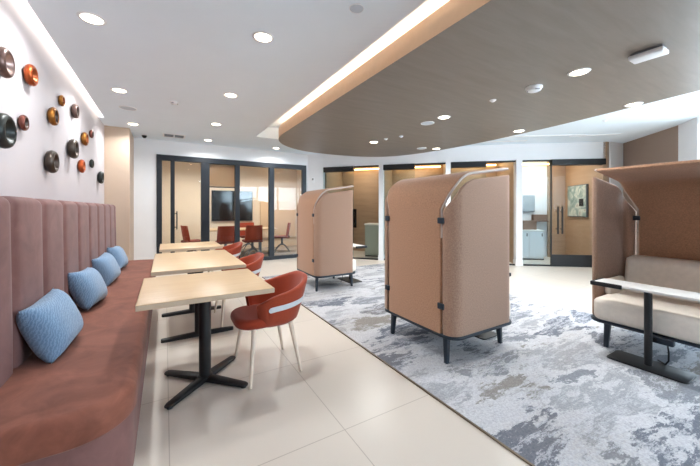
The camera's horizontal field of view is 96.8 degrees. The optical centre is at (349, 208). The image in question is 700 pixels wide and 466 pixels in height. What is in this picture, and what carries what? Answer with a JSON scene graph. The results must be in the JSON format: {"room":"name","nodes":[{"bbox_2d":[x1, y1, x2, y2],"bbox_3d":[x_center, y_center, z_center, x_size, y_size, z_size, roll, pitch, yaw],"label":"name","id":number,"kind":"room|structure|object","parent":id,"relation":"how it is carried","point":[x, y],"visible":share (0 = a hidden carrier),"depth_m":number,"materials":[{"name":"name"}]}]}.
{"room":"common room","nodes":[
{"label":"common room","id":0,"kind":"room"},
{"bbox_2d":[0,0,103,203],"bbox_3d":[-1.810,-0.245,1.076,0.150,3.090,10.300,0,0,-31],"label":"wall","id":1,"kind":"structure","parent":0,"point":[23,172],"depth_m":2.75,"materials":[{"name":"paint"}]},
{"bbox_2d":[0,46,15,77],"bbox_3d":[-2.232,-0.943,2.001,0.069,0.192,0.192,0,0,-31],"label":"bowl","id":2,"kind":"object","parent":1,"relation":"attached to","point":[7,62],"visible":1,"depth_m":1.99,"materials":[{"name":"grey metal"}]},
{"bbox_2d":[0,113,16,148],"bbox_3d":[-2.211,-0.497,1.976,0.081,0.225,0.225,0,0,-31],"label":"bowl","id":3,"kind":"object","parent":1,"relation":"attached to","point":[8,131],"visible":1,"depth_m":1.99,"materials":[{"name":"metal"}]},
{"bbox_2d":[18,115,28,130],"bbox_3d":[-2.437,-0.643,2.319,0.042,0.118,0.118,0,0,-31],"label":"bowl","id":4,"kind":"object","parent":1,"relation":"attached to","point":[23,121],"visible":1,"depth_m":2.29,"materials":[{"name":"red metal"}]},
{"bbox_2d":[23,64,38,85],"bbox_3d":[-2.488,-1.042,2.420,0.059,0.165,0.165,0,0,-31],"label":"bowl","id":5,"kind":"object","parent":1,"relation":"attached to","point":[30,73],"visible":1,"depth_m":2.38,"materials":[{"name":"orange metal"}]},
{"bbox_2d":[44,150,59,172],"bbox_3d":[-2.728,-0.432,2.841,0.076,0.210,0.210,0,0,-31],"label":"bowl","id":6,"kind":"object","parent":1,"relation":"attached to","point":[51,158],"visible":1,"depth_m":2.79,"materials":[{"name":"grey ceramic"}]},
{"bbox_2d":[47,107,58,125],"bbox_3d":[-2.773,-0.865,2.902,0.061,0.170,0.170,0,0,-31],"label":"bowl","id":7,"kind":"object","parent":1,"relation":"attached to","point":[52,113],"visible":1,"depth_m":2.86,"materials":[{"name":"gold metal"}]},
{"bbox_2d":[58,95,64,105],"bbox_3d":[-2.947,-1.107,3.175,0.041,0.115,0.115,0,0,-31],"label":"bowl","id":8,"kind":"object","parent":1,"relation":"attached to","point":[61,99],"visible":1,"depth_m":3.14,"materials":[{"name":"gold metal"}]},
{"bbox_2d":[67,139,78,158],"bbox_3d":[-3.115,-0.676,3.495,0.079,0.220,0.220,0,0,-31],"label":"bowl","id":9,"kind":"object","parent":1,"relation":"attached to","point":[72,145],"visible":1,"depth_m":3.43,"materials":[{"name":"grey ceramic"}]},
{"bbox_2d":[71,104,79,118],"bbox_3d":[-3.200,-1.138,3.618,0.059,0.165,0.165,0,0,-31],"label":"bowl","id":10,"kind":"object","parent":1,"relation":"attached to","point":[75,112],"visible":1,"depth_m":3.58,"materials":[{"name":"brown metal"}]},
{"bbox_2d":[77,159,85,172],"bbox_3d":[-3.362,-0.536,3.892,0.061,0.170,0.170,0,0,-31],"label":"bowl","id":11,"kind":"object","parent":1,"relation":"attached to","point":[81,165],"visible":1,"depth_m":3.85,"materials":[{"name":"orange metal"}]},
{"bbox_2d":[81,132,88,145],"bbox_3d":[-3.451,-0.912,4.043,0.063,0.175,0.175,0,0,-31],"label":"bowl","id":12,"kind":"object","parent":1,"relation":"attached to","point":[84,136],"visible":1,"depth_m":4.00,"materials":[{"name":"gold metal"}]},
{"bbox_2d":[89,159,93,167],"bbox_3d":[-3.717,-0.653,4.472,0.045,0.125,0.125,0,0,-31],"label":"bowl","id":13,"kind":"object","parent":1,"relation":"attached to","point":[91,162],"visible":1,"depth_m":4.44,"materials":[{"name":"stone"}]},
{"bbox_2d":[89,130,93,137],"bbox_3d":[-3.708,-1.075,4.457,0.043,0.120,0.120,0,0,-31],"label":"bowl","id":14,"kind":"object","parent":1,"relation":"attached to","point":[91,133],"visible":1,"depth_m":4.42,"materials":[{"name":"red metal"}]},
{"bbox_2d":[97,171,103,183],"bbox_3d":[-4.031,-0.510,5.028,0.072,0.200,0.200,0,0,-31],"label":"bowl","id":15,"kind":"object","parent":1,"relation":"attached to","point":[100,176],"visible":1,"depth_m":4.97,"materials":[{"name":"stone"}]},
{"bbox_2d":[104,125,133,260],"bbox_3d":[-4.511,-0.095,5.979,0.520,2.790,0.890,0,0,-31],"label":"wall column","id":16,"kind":"structure","parent":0,"point":[118,141],"depth_m":5.67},
{"bbox_2d":[134,138,307,259],"bbox_3d":[-3.141,-0.095,7.382,4.550,2.790,0.120,0,0,-31],"label":"wall","id":17,"kind":"structure","parent":0,"point":[145,150],"depth_m":6.66,"materials":[{"name":"white paint"}]},
{"bbox_2d":[156,154,305,259],"bbox_3d":[-2.678,0.060,7.575,3.457,2.480,0.161,0,0,-31],"label":"window","id":18,"kind":"structure","parent":17,"relation":"in","point":[205,162],"depth_m":7.20,"materials":[{"name":"black metal"}]},
{"bbox_2d":[210,164,233,187],"bbox_3d":[-3.093,-0.789,7.487,0.620,0.557,0.064,0,0,-31],"label":"roller blind","id":19,"kind":"object","parent":18,"relation":"attached to","point":[221,176],"visible":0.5,"depth_m":7.46,"materials":[{"name":"beige fabric"}]},
{"bbox_2d":[162,161,296,252],"bbox_3d":[-3.852,-0.095,9.996,4.800,2.790,0.120,0,0,-31],"label":"wall","id":20,"kind":"structure","parent":0,"point":[187,174],"depth_m":9.50,"materials":[{"name":"beige paint"}]},
{"bbox_2d":[212,190,252,220],"bbox_3d":[-3.754,-0.100,9.947,1.240,0.960,0.064,0,0,-31],"label":"television","id":21,"kind":"object","parent":20,"relation":"attached to","point":[222,201],"visible":0.96,"depth_m":9.87,"materials":[{"name":"black glass"}]},
{"bbox_2d":[260,201,294,237],"bbox_3d":[-2.472,0.360,10.707,1.240,1.240,0.070,0,0,-31],"label":"acoustic panel","id":22,"kind":"object","parent":20,"relation":"attached to","point":[284,212],"visible":0.75,"depth_m":10.71,"materials":[{"name":"beige fabric"}]},
{"bbox_2d":[297,170,300,203],"bbox_3d":[-1.277,-0.095,10.184,0.120,2.790,2.190,0,0,-31],"label":"wall","id":23,"kind":"structure","parent":0,"point":[298,171],"depth_m":10.98,"materials":[{"name":"white paint"}]},
{"bbox_2d":[325,172,342,192],"bbox_3d":[-0.477,-0.095,9.202,0.080,2.790,1.390,0,0,17],"label":"wall","id":24,"kind":"structure","parent":0,"point":[335,179],"depth_m":9.10,"materials":[{"name":"beige wood"}]},
{"bbox_2d":[343,167,378,250],"bbox_3d":[0.498,-0.095,9.668,1.585,2.790,0.100,0,0,18],"label":"wall","id":25,"kind":"structure","parent":0,"point":[365,183],"depth_m":9.64,"materials":[{"name":"brown wood"}]},
{"bbox_2d":[353,209,356,227],"bbox_3d":[-0.109,0.290,9.777,0.660,0.580,0.070,0,0,18],"label":"wall monitor","id":26,"kind":"object","parent":25,"relation":"attached to","point":[354,210],"visible":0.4,"depth_m":9.66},
{"bbox_2d":[354,168,378,169],"bbox_3d":[0.482,-1.218,9.531,1.276,0.035,0.030,0,0,18],"label":"led strip","id":27,"kind":"object","parent":25,"relation":"attached to","point":[369,168],"visible":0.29,"depth_m":9.48,"materials":[{"name":"white plastic"}]},
{"bbox_2d":[133,245,591,465],"bbox_3d":[2.672,1.349,6.070,13.200,0.103,14.300,0,0,-31],"label":"floor","id":28,"kind":"structure","parent":0,"point":[345,406],"depth_m":2.08,"materials":[{"name":"tile"}]},
{"bbox_2d":[0,196,155,465],"bbox_3d":[-2.505,0.614,3.182,0.801,1.372,4.630,0,0,-31],"label":"bench","id":29,"kind":"object","parent":28,"relation":"on","point":[81,408],"visible":0.84,"depth_m":1.68,"materials":[{"name":"fabric"}]},
{"bbox_2d":[16,288,82,363],"bbox_3d":[-1.808,0.693,1.897,0.233,0.341,0.489,0,0,-25],"label":"throw pillow","id":30,"kind":"object","parent":29,"relation":"on","point":[48,326],"visible":1,"depth_m":1.75,"materials":[{"name":"blue fabric"}]},
{"bbox_2d":[67,267,107,309],"bbox_3d":[-2.322,0.693,2.760,0.232,0.349,0.487,0,0,-24],"label":"throw pillow","id":31,"kind":"object","parent":29,"relation":"on","point":[87,287],"visible":0.97,"depth_m":2.60,"materials":[{"name":"blue fabric"}]},
{"bbox_2d":[92,252,120,285],"bbox_3d":[-2.828,0.693,3.611,0.231,0.341,0.487,0,0,-24],"label":"throw pillow","id":32,"kind":"object","parent":29,"relation":"on","point":[105,264],"visible":0.77,"depth_m":3.48,"materials":[{"name":"blue fabric"}]},
{"bbox_2d":[107,246,127,268],"bbox_3d":[-3.324,0.693,4.445,0.234,0.341,0.480,0,0,-25],"label":"throw pillow","id":33,"kind":"object","parent":29,"relation":"on","point":[119,254],"visible":0.66,"depth_m":4.31,"materials":[{"name":"blue fabric"}]},
{"bbox_2d":[180,225,200,251],"bbox_3d":[-4.160,0.863,8.166,0.480,0.866,0.500,0,0,45],"label":"chair","id":34,"kind":"object","parent":28,"relation":"on","point":[185,233],"visible":0.57,"depth_m":7.95,"materials":[{"name":"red fabric"}]},
{"bbox_2d":[159,241,222,273],"bbox_3d":[-2.469,0.928,4.815,0.814,0.743,0.834,0,0,-31],"label":"cafe table","id":35,"kind":"object","parent":28,"relation":"on","point":[191,246],"visible":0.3,"depth_m":4.62,"materials":[{"name":"beige wood"}]},
{"bbox_2d":[151,250,245,342],"bbox_3d":[-1.736,0.928,3.505,0.814,0.743,1.324,0,0,-31],"label":"cafe table","id":36,"kind":"object","parent":28,"relation":"on","point":[193,262],"visible":0.88,"depth_m":3.24,"materials":[{"name":"brown wood"}]},
{"bbox_2d":[135,269,274,409],"bbox_3d":[-1.096,0.928,2.350,0.814,0.743,0.834,0,0,-31],"label":"cafe table","id":37,"kind":"object","parent":28,"relation":"on","point":[201,288],"visible":1,"depth_m":2.28,"materials":[{"name":"brown wood"}]},
{"bbox_2d":[215,226,233,245],"bbox_3d":[-3.194,0.863,7.990,0.480,0.866,0.500,0,0,-31],"label":"chair","id":38,"kind":"object","parent":28,"relation":"on","point":[225,234],"visible":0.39,"depth_m":7.79,"materials":[{"name":"red fabric"}]},
{"bbox_2d":[208,242,242,271],"bbox_3d":[-2.082,0.929,5.103,0.600,0.748,0.572,0,0,-31],"label":"tub chair","id":39,"kind":"object","parent":28,"relation":"on","point":[234,249],"visible":0.3,"depth_m":5.08,"materials":[{"name":"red fabric"}]},
{"bbox_2d":[214,252,263,326],"bbox_3d":[-1.361,0.929,3.775,0.600,0.748,0.572,0,0,-31],"label":"tub chair","id":40,"kind":"object","parent":28,"relation":"on","point":[253,262],"visible":0.34,"depth_m":3.72,"materials":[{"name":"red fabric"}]},
{"bbox_2d":[210,227,276,253],"bbox_3d":[-3.114,0.924,8.852,1.900,0.739,0.950,0,0,-31],"label":"conference table","id":41,"kind":"object","parent":28,"relation":"on","point":[242,228],"visible":0.38,"depth_m":9.00,"materials":[{"name":"brown wood"}]},
{"bbox_2d":[240,222,257,251],"bbox_3d":[-3.154,0.863,9.643,0.480,0.866,0.500,0,0,-31],"label":"chair","id":42,"kind":"object","parent":28,"relation":"on","point":[242,233],"visible":0.51,"depth_m":9.68,"materials":[{"name":"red fabric"}]},
{"bbox_2d":[242,225,262,256],"bbox_3d":[-2.610,0.863,8.338,0.480,0.866,0.500,0,0,-31],"label":"chair","id":43,"kind":"object","parent":28,"relation":"on","point":[253,233],"visible":0.93,"depth_m":8.16,"materials":[{"name":"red fabric"}]},
{"bbox_2d":[230,270,307,388],"bbox_3d":[-0.667,0.929,2.599,0.600,0.748,0.572,0,0,-31],"label":"tub chair","id":44,"kind":"object","parent":28,"relation":"on","point":[278,308],"visible":0.94,"depth_m":2.45,"materials":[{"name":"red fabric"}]},
{"bbox_2d":[274,223,290,251],"bbox_3d":[-2.063,0.863,9.529,0.500,0.866,0.480,0,0,-14],"label":"chair","id":45,"kind":"object","parent":28,"relation":"on","point":[289,224],"visible":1,"depth_m":9.39,"materials":[{"name":"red fabric"}]},
{"bbox_2d":[364,223,378,256],"bbox_3d":[0.713,0.850,8.696,0.510,0.900,0.555,0,0,18],"label":"storage cabinet","id":46,"kind":"object","parent":28,"relation":"on","point":[371,229],"visible":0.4,"depth_m":8.47,"materials":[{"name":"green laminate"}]},
{"bbox_2d":[262,263,699,465],"bbox_3d":[1.845,1.295,2.872,2.932,0.010,8.850,0,0,-31],"label":"carpet","id":47,"kind":"object","parent":28,"relation":"on","point":[550,394],"visible":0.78,"depth_m":2.36,"materials":[{"name":"grey carpet"}]},
{"bbox_2d":[296,185,355,291],"bbox_3d":[-0.412,0.451,5.340,0.796,1.683,0.911,0,0,-31],"label":"booth","id":48,"kind":"object","parent":47,"relation":"on","point":[324,220],"visible":1,"depth_m":4.95,"materials":[{"name":"brown fabric"}]},
{"bbox_2d":[337,243,366,282],"bbox_3d":[0.005,0.965,5.651,0.288,0.654,0.692,0,0,-31],"label":"table","id":49,"kind":"object","parent":47,"relation":"on","point":[347,278],"visible":0.61,"depth_m":5.57,"materials":[{"name":"black metal"}]},
{"bbox_2d":[385,167,511,363],"bbox_3d":[0.954,0.451,3.116,0.915,1.683,0.980,0,0,-31],"label":"booth","id":50,"kind":"object","parent":47,"relation":"on","point":[447,271],"visible":1,"depth_m":2.71,"materials":[{"name":"beige fabric"}]},
{"bbox_2d":[474,273,510,339],"bbox_3d":[1.314,0.965,3.334,0.288,0.654,0.692,0,0,-31],"label":"table","id":51,"kind":"object","parent":47,"relation":"on","point":[490,334],"visible":0.19,"depth_m":3.15,"materials":[{"name":"black metal"}]},
{"bbox_2d":[590,278,699,383],"bbox_3d":[2.443,0.965,2.554,0.288,0.654,0.692,0,0,-31],"label":"table","id":52,"kind":"object","parent":47,"relation":"on","point":[646,363],"visible":1,"depth_m":2.52,"materials":[{"name":"white laminate"}]},
{"bbox_2d":[591,159,699,364],"bbox_3d":[2.899,0.451,2.807,0.915,1.683,0.980,0,0,-31],"label":"booth","id":53,"kind":"object","parent":47,"relation":"on","point":[665,196],"visible":0.9,"depth_m":3.04,"materials":[{"name":"brown fabric"}]},
{"bbox_2d":[605,275,623,293],"bbox_3d":[2.698,0.772,3.170,0.340,0.160,0.060,0,0,-31],"label":"pillow","id":54,"kind":"object","parent":53,"relation":"on","point":[617,277],"depth_m":3.13,"materials":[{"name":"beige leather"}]},
{"bbox_2d":[624,255,699,303],"bbox_3d":[3.127,0.667,2.942,0.232,0.370,0.800,0,0,-31],"label":"cushion","id":55,"kind":"object","parent":53,"relation":"on","point":[681,274],"depth_m":2.99,"materials":[{"name":"beige fabric"}]},
{"bbox_2d":[653,334,674,346],"bbox_3d":[2.557,1.077,2.557,0.060,0.060,0.160,0,0,-31],"label":"power socket","id":56,"kind":"object","parent":53,"relation":"attached to","point":[669,341],"depth_m":2.52,"materials":[{"name":"plastic"}]},
{"bbox_2d":[523,229,544,259],"bbox_3d":[4.602,0.920,8.183,0.760,0.760,0.490,0,0,7],"label":"credenza","id":57,"kind":"object","parent":28,"relation":"on","point":[533,240],"visible":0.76,"depth_m":7.94,"materials":[{"name":"white laminate"}]},
{"bbox_2d":[523,220,536,229],"bbox_3d":[4.669,0.422,8.230,0.410,0.235,0.270,0,0,7],"label":"storage box","id":58,"kind":"object","parent":57,"relation":"on","point":[527,224],"visible":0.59,"depth_m":8.10,"materials":[{"name":"beige cardboard"}]},
{"bbox_2d":[523,229,544,231],"bbox_3d":[4.603,0.560,8.188,0.760,0.040,0.480,0,0,7],"label":"countertop","id":59,"kind":"structure","parent":57,"relation":"on","point":[537,230],"depth_m":7.94,"materials":[{"name":"white stone"}]},
{"bbox_2d":[27,0,699,153],"bbox_3d":[2.672,-1.655,6.070,13.200,0.330,14.300,0,0,-31],"label":"ceiling","id":60,"kind":"structure","parent":0,"point":[190,53],"depth_m":3.19,"materials":[{"name":"white paint"}]},
{"bbox_2d":[76,11,106,25],"bbox_3d":[-2.016,-1.486,2.431,0.184,0.007,0.184,0,0,-31],"label":"recessed light","id":61,"kind":"object","parent":60,"relation":"in","point":[88,17],"visible":1,"depth_m":2.42,"materials":[{"name":"white plastic"}]},
{"bbox_2d":[110,87,127,92],"bbox_3d":[-2.891,-1.486,3.900,0.184,0.007,0.184,0,0,-31],"label":"recessed light","id":62,"kind":"object","parent":60,"relation":"in","point":[119,90],"visible":1,"depth_m":3.89,"materials":[{"name":"white plastic"}]},
{"bbox_2d":[119,106,136,110],"bbox_3d":[-3.277,-1.485,4.590,0.222,0.008,0.222,0,0,-31],"label":"ceiling speaker","id":63,"kind":"object","parent":60,"relation":"attached to","point":[128,108],"visible":1,"depth_m":4.59,"materials":[{"name":"white plastic"}]},
{"bbox_2d":[163,133,185,138],"bbox_3d":[-3.569,-1.484,6.312,0.400,0.011,0.320,0,0,-31],"label":"ceiling vent","id":64,"kind":"object","parent":60,"relation":"in","point":[164,134],"visible":1,"depth_m":6.27,"materials":[{"name":"white plastic"}]},
{"bbox_2d":[223,92,237,97],"bbox_3d":[-1.558,-1.486,4.065,0.184,0.007,0.184,0,0,-31],"label":"recessed light","id":65,"kind":"object","parent":60,"relation":"in","point":[230,95],"visible":1,"depth_m":4.06,"materials":[{"name":"white plastic"}]},
{"bbox_2d":[252,31,273,42],"bbox_3d":[-0.753,-1.486,2.694,0.184,0.007,0.184,0,0,-31],"label":"recessed light","id":66,"kind":"object","parent":60,"relation":"in","point":[260,36],"visible":1,"depth_m":2.68,"materials":[{"name":"white plastic"}]},
{"bbox_2d":[349,3,363,12],"bbox_3d":[0.049,-1.485,2.304,0.111,0.008,0.111,0,0,-31],"label":"ceiling speaker","id":67,"kind":"object","parent":60,"relation":"attached to","point":[356,7],"visible":1,"depth_m":2.30,"materials":[{"name":"white plastic"}]},
{"bbox_2d":[481,140,527,142],"bbox_3d":[3.061,-1.484,6.883,1.582,0.011,0.084,0,0,9],"label":"ceiling vent","id":68,"kind":"object","parent":60,"relation":"in","point":[514,140],"visible":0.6,"depth_m":6.81,"materials":[{"name":"white plastic"}]},
{"bbox_2d":[509,134,585,136],"bbox_3d":[3.775,-1.484,6.319,1.840,0.011,0.084,0,0,6],"label":"ceiling vent","id":69,"kind":"object","parent":60,"relation":"in","point":[566,134],"visible":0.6,"depth_m":6.27,"materials":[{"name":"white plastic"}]},
{"bbox_2d":[569,133,622,136],"bbox_3d":[4.924,-1.484,6.246,0.905,0.011,0.084,0,0,12],"label":"ceiling vent","id":70,"kind":"object","parent":60,"relation":"in","point":[616,133],"visible":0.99,"depth_m":6.21,"materials":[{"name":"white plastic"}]},
{"bbox_2d":[384,170,391,254],"bbox_3d":[1.034,-0.095,8.709,0.080,2.790,1.390,0,0,17],"label":"wall","id":71,"kind":"structure","parent":0,"point":[387,173],"depth_m":8.42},
{"bbox_2d":[392,163,496,200],"bbox_3d":[2.697,-0.095,9.060,2.982,2.790,0.189,0,0,16],"label":"wall","id":72,"kind":"structure","parent":0,"point":[397,175],"depth_m":9.01,"materials":[{"name":"beige wood"}]},
{"bbox_2d":[415,166,440,167],"bbox_3d":[1.966,-1.218,9.081,1.302,0.035,0.030,0,0,16],"label":"led strip","id":73,"kind":"object","parent":72,"relation":"attached to","point":[421,166],"visible":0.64,"depth_m":8.99,"materials":[{"name":"white plastic"}]},
{"bbox_2d":[308,142,604,265],"bbox_3d":[2.200,-0.095,7.649,7.085,2.790,0.381,0,0,13],"label":"wall","id":74,"kind":"structure","parent":0,"point":[579,150],"depth_m":7.26,"materials":[{"name":"white paint"}]},
{"bbox_2d":[323,165,378,259],"bbox_3d":[0.010,0.090,8.181,1.534,2.420,0.130,0,0,18],"label":"window","id":75,"kind":"structure","parent":74,"relation":"in","point":[344,168],"depth_m":8.15,"materials":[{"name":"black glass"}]},
{"bbox_2d":[383,162,445,259],"bbox_3d":[1.578,0.090,7.704,1.507,2.420,0.130,0,0,16],"label":"window","id":76,"kind":"structure","parent":74,"relation":"in","point":[389,166],"depth_m":7.72,"materials":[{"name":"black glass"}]},
{"bbox_2d":[451,160,515,264],"bbox_3d":[3.120,0.090,7.320,1.437,2.420,0.130,0,0,12],"label":"window","id":77,"kind":"structure","parent":74,"relation":"in","point":[472,164],"depth_m":7.31,"materials":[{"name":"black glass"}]},
{"bbox_2d":[523,158,605,266],"bbox_3d":[4.801,0.090,7.039,1.742,2.420,0.130,0,0,7],"label":"window","id":78,"kind":"structure","parent":74,"relation":"in","point":[602,161],"depth_m":6.97,"materials":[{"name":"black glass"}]},
{"bbox_2d":[550,165,591,265],"bbox_3d":[5.101,0.140,6.952,1.127,2.260,0.095,0,0,7],"label":"door","id":79,"kind":"structure","parent":78,"relation":"attached to","point":[569,260],"depth_m":6.99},
{"bbox_2d":[279,0,699,156],"bbox_3d":[2.135,-1.394,3.312,3.566,0.188,9.709,0,0,-31],"label":"ceiling","id":80,"kind":"structure","parent":0,"point":[465,55],"depth_m":3.05,"materials":[{"name":"brown wood"}]},
{"bbox_2d":[421,121,433,124],"bbox_3d":[1.172,-1.295,4.700,0.202,0.008,0.202,0,0,-31],"label":"ceiling speaker","id":81,"kind":"object","parent":80,"relation":"attached to","point":[425,122],"visible":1,"depth_m":4.71,"materials":[{"name":"white plastic"}]},
{"bbox_2d":[437,115,450,118],"bbox_3d":[1.328,-1.296,4.397,0.184,0.007,0.184,0,0,-31],"label":"recessed light","id":82,"kind":"object","parent":80,"relation":"in","point":[442,116],"visible":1,"depth_m":4.39,"materials":[{"name":"white plastic"}]},
{"bbox_2d":[525,84,542,92],"bbox_3d":[1.961,-1.274,3.315,0.164,0.049,0.163,0,0,-31],"label":"smoke detector","id":83,"kind":"object","parent":80,"relation":"attached to","point":[535,88],"visible":1,"depth_m":3.27,"materials":[{"name":"white plastic"}]},
{"bbox_2d":[567,68,590,76],"bbox_3d":[2.173,-1.296,2.951,0.184,0.007,0.184,0,0,-31],"label":"recessed light","id":84,"kind":"object","parent":80,"relation":"in","point":[581,71],"visible":1,"depth_m":2.94,"materials":[{"name":"white plastic"}]},
{"bbox_2d":[624,102,643,106],"bbox_3d":[3.520,-1.296,3.863,0.184,0.007,0.184,0,0,-31],"label":"recessed light","id":85,"kind":"object","parent":80,"relation":"in","point":[634,103],"visible":1,"depth_m":3.85,"materials":[{"name":"white plastic"}]},
{"bbox_2d":[628,44,668,63],"bbox_3d":[2.453,-1.272,2.559,0.140,0.054,0.220,0,0,-31],"label":"emergency light","id":86,"kind":"object","parent":80,"relation":"attached to","point":[660,50],"visible":1,"depth_m":2.53,"materials":[{"name":"white plastic"}]},
{"bbox_2d":[497,162,513,262],"bbox_3d":[4.015,-0.095,7.965,0.080,2.790,1.390,0,0,10],"label":"wall","id":87,"kind":"structure","parent":0,"point":[510,165],"depth_m":7.57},
{"bbox_2d":[523,162,546,256],"bbox_3d":[5.000,-0.095,8.590,1.741,2.790,0.100,0,0,7],"label":"wall","id":88,"kind":"structure","parent":0,"point":[534,176],"depth_m":8.52,"materials":[{"name":"white paint"}]},
{"bbox_2d":[523,195,534,211],"bbox_3d":[4.854,-0.145,8.540,0.400,0.450,0.039,0,0,7],"label":"framed print","id":89,"kind":"object","parent":88,"relation":"attached to","point":[528,201],"visible":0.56,"depth_m":8.52,"materials":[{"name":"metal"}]},
{"bbox_2d":[531,214,548,221],"bbox_3d":[5.129,0.245,8.423,0.400,0.190,0.200,0,0,7],"label":"wall shelf","id":90,"kind":"object","parent":88,"relation":"attached to","point":[536,217],"visible":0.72,"depth_m":8.35,"materials":[{"name":"brown wood"}]},
{"bbox_2d":[547,162,565,256],"bbox_3d":[5.611,-0.095,8.427,0.487,2.790,0.050,0,0,7],"label":"wall","id":91,"kind":"structure","parent":0,"point":[558,172],"depth_m":8.40,"materials":[{"name":"brown wood"}]},
{"bbox_2d":[523,163,548,164],"bbox_3d":[4.952,-1.218,8.461,1.442,0.035,0.030,0,0,7],"label":"led strip","id":92,"kind":"object","parent":91,"relation":"attached to","point":[534,163],"visible":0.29,"depth_m":8.43,"materials":[{"name":"white plastic"}]},
{"bbox_2d":[566,142,606,254],"bbox_3d":[5.759,-0.095,7.662,0.080,2.790,1.550,0,0,7],"label":"wall","id":93,"kind":"structure","parent":0,"point":[578,229],"depth_m":7.69,"materials":[{"name":"beige wood"}]},
{"bbox_2d":[568,184,587,216],"bbox_3d":[5.711,-0.200,7.815,0.051,0.800,0.800,0,0,7],"label":"framed painting","id":94,"kind":"object","parent":93,"relation":"attached to","point":[577,194],"visible":1,"depth_m":7.73,"materials":[{"name":"green paper"}]},
{"bbox_2d":[607,117,699,254],"bbox_3d":[6.623,-0.095,3.933,1.286,2.790,6.540,0,0,-17],"label":"wall","id":95,"kind":"structure","parent":0,"point":[681,142],"depth_m":6.03,"materials":[{"name":"beige paint"}]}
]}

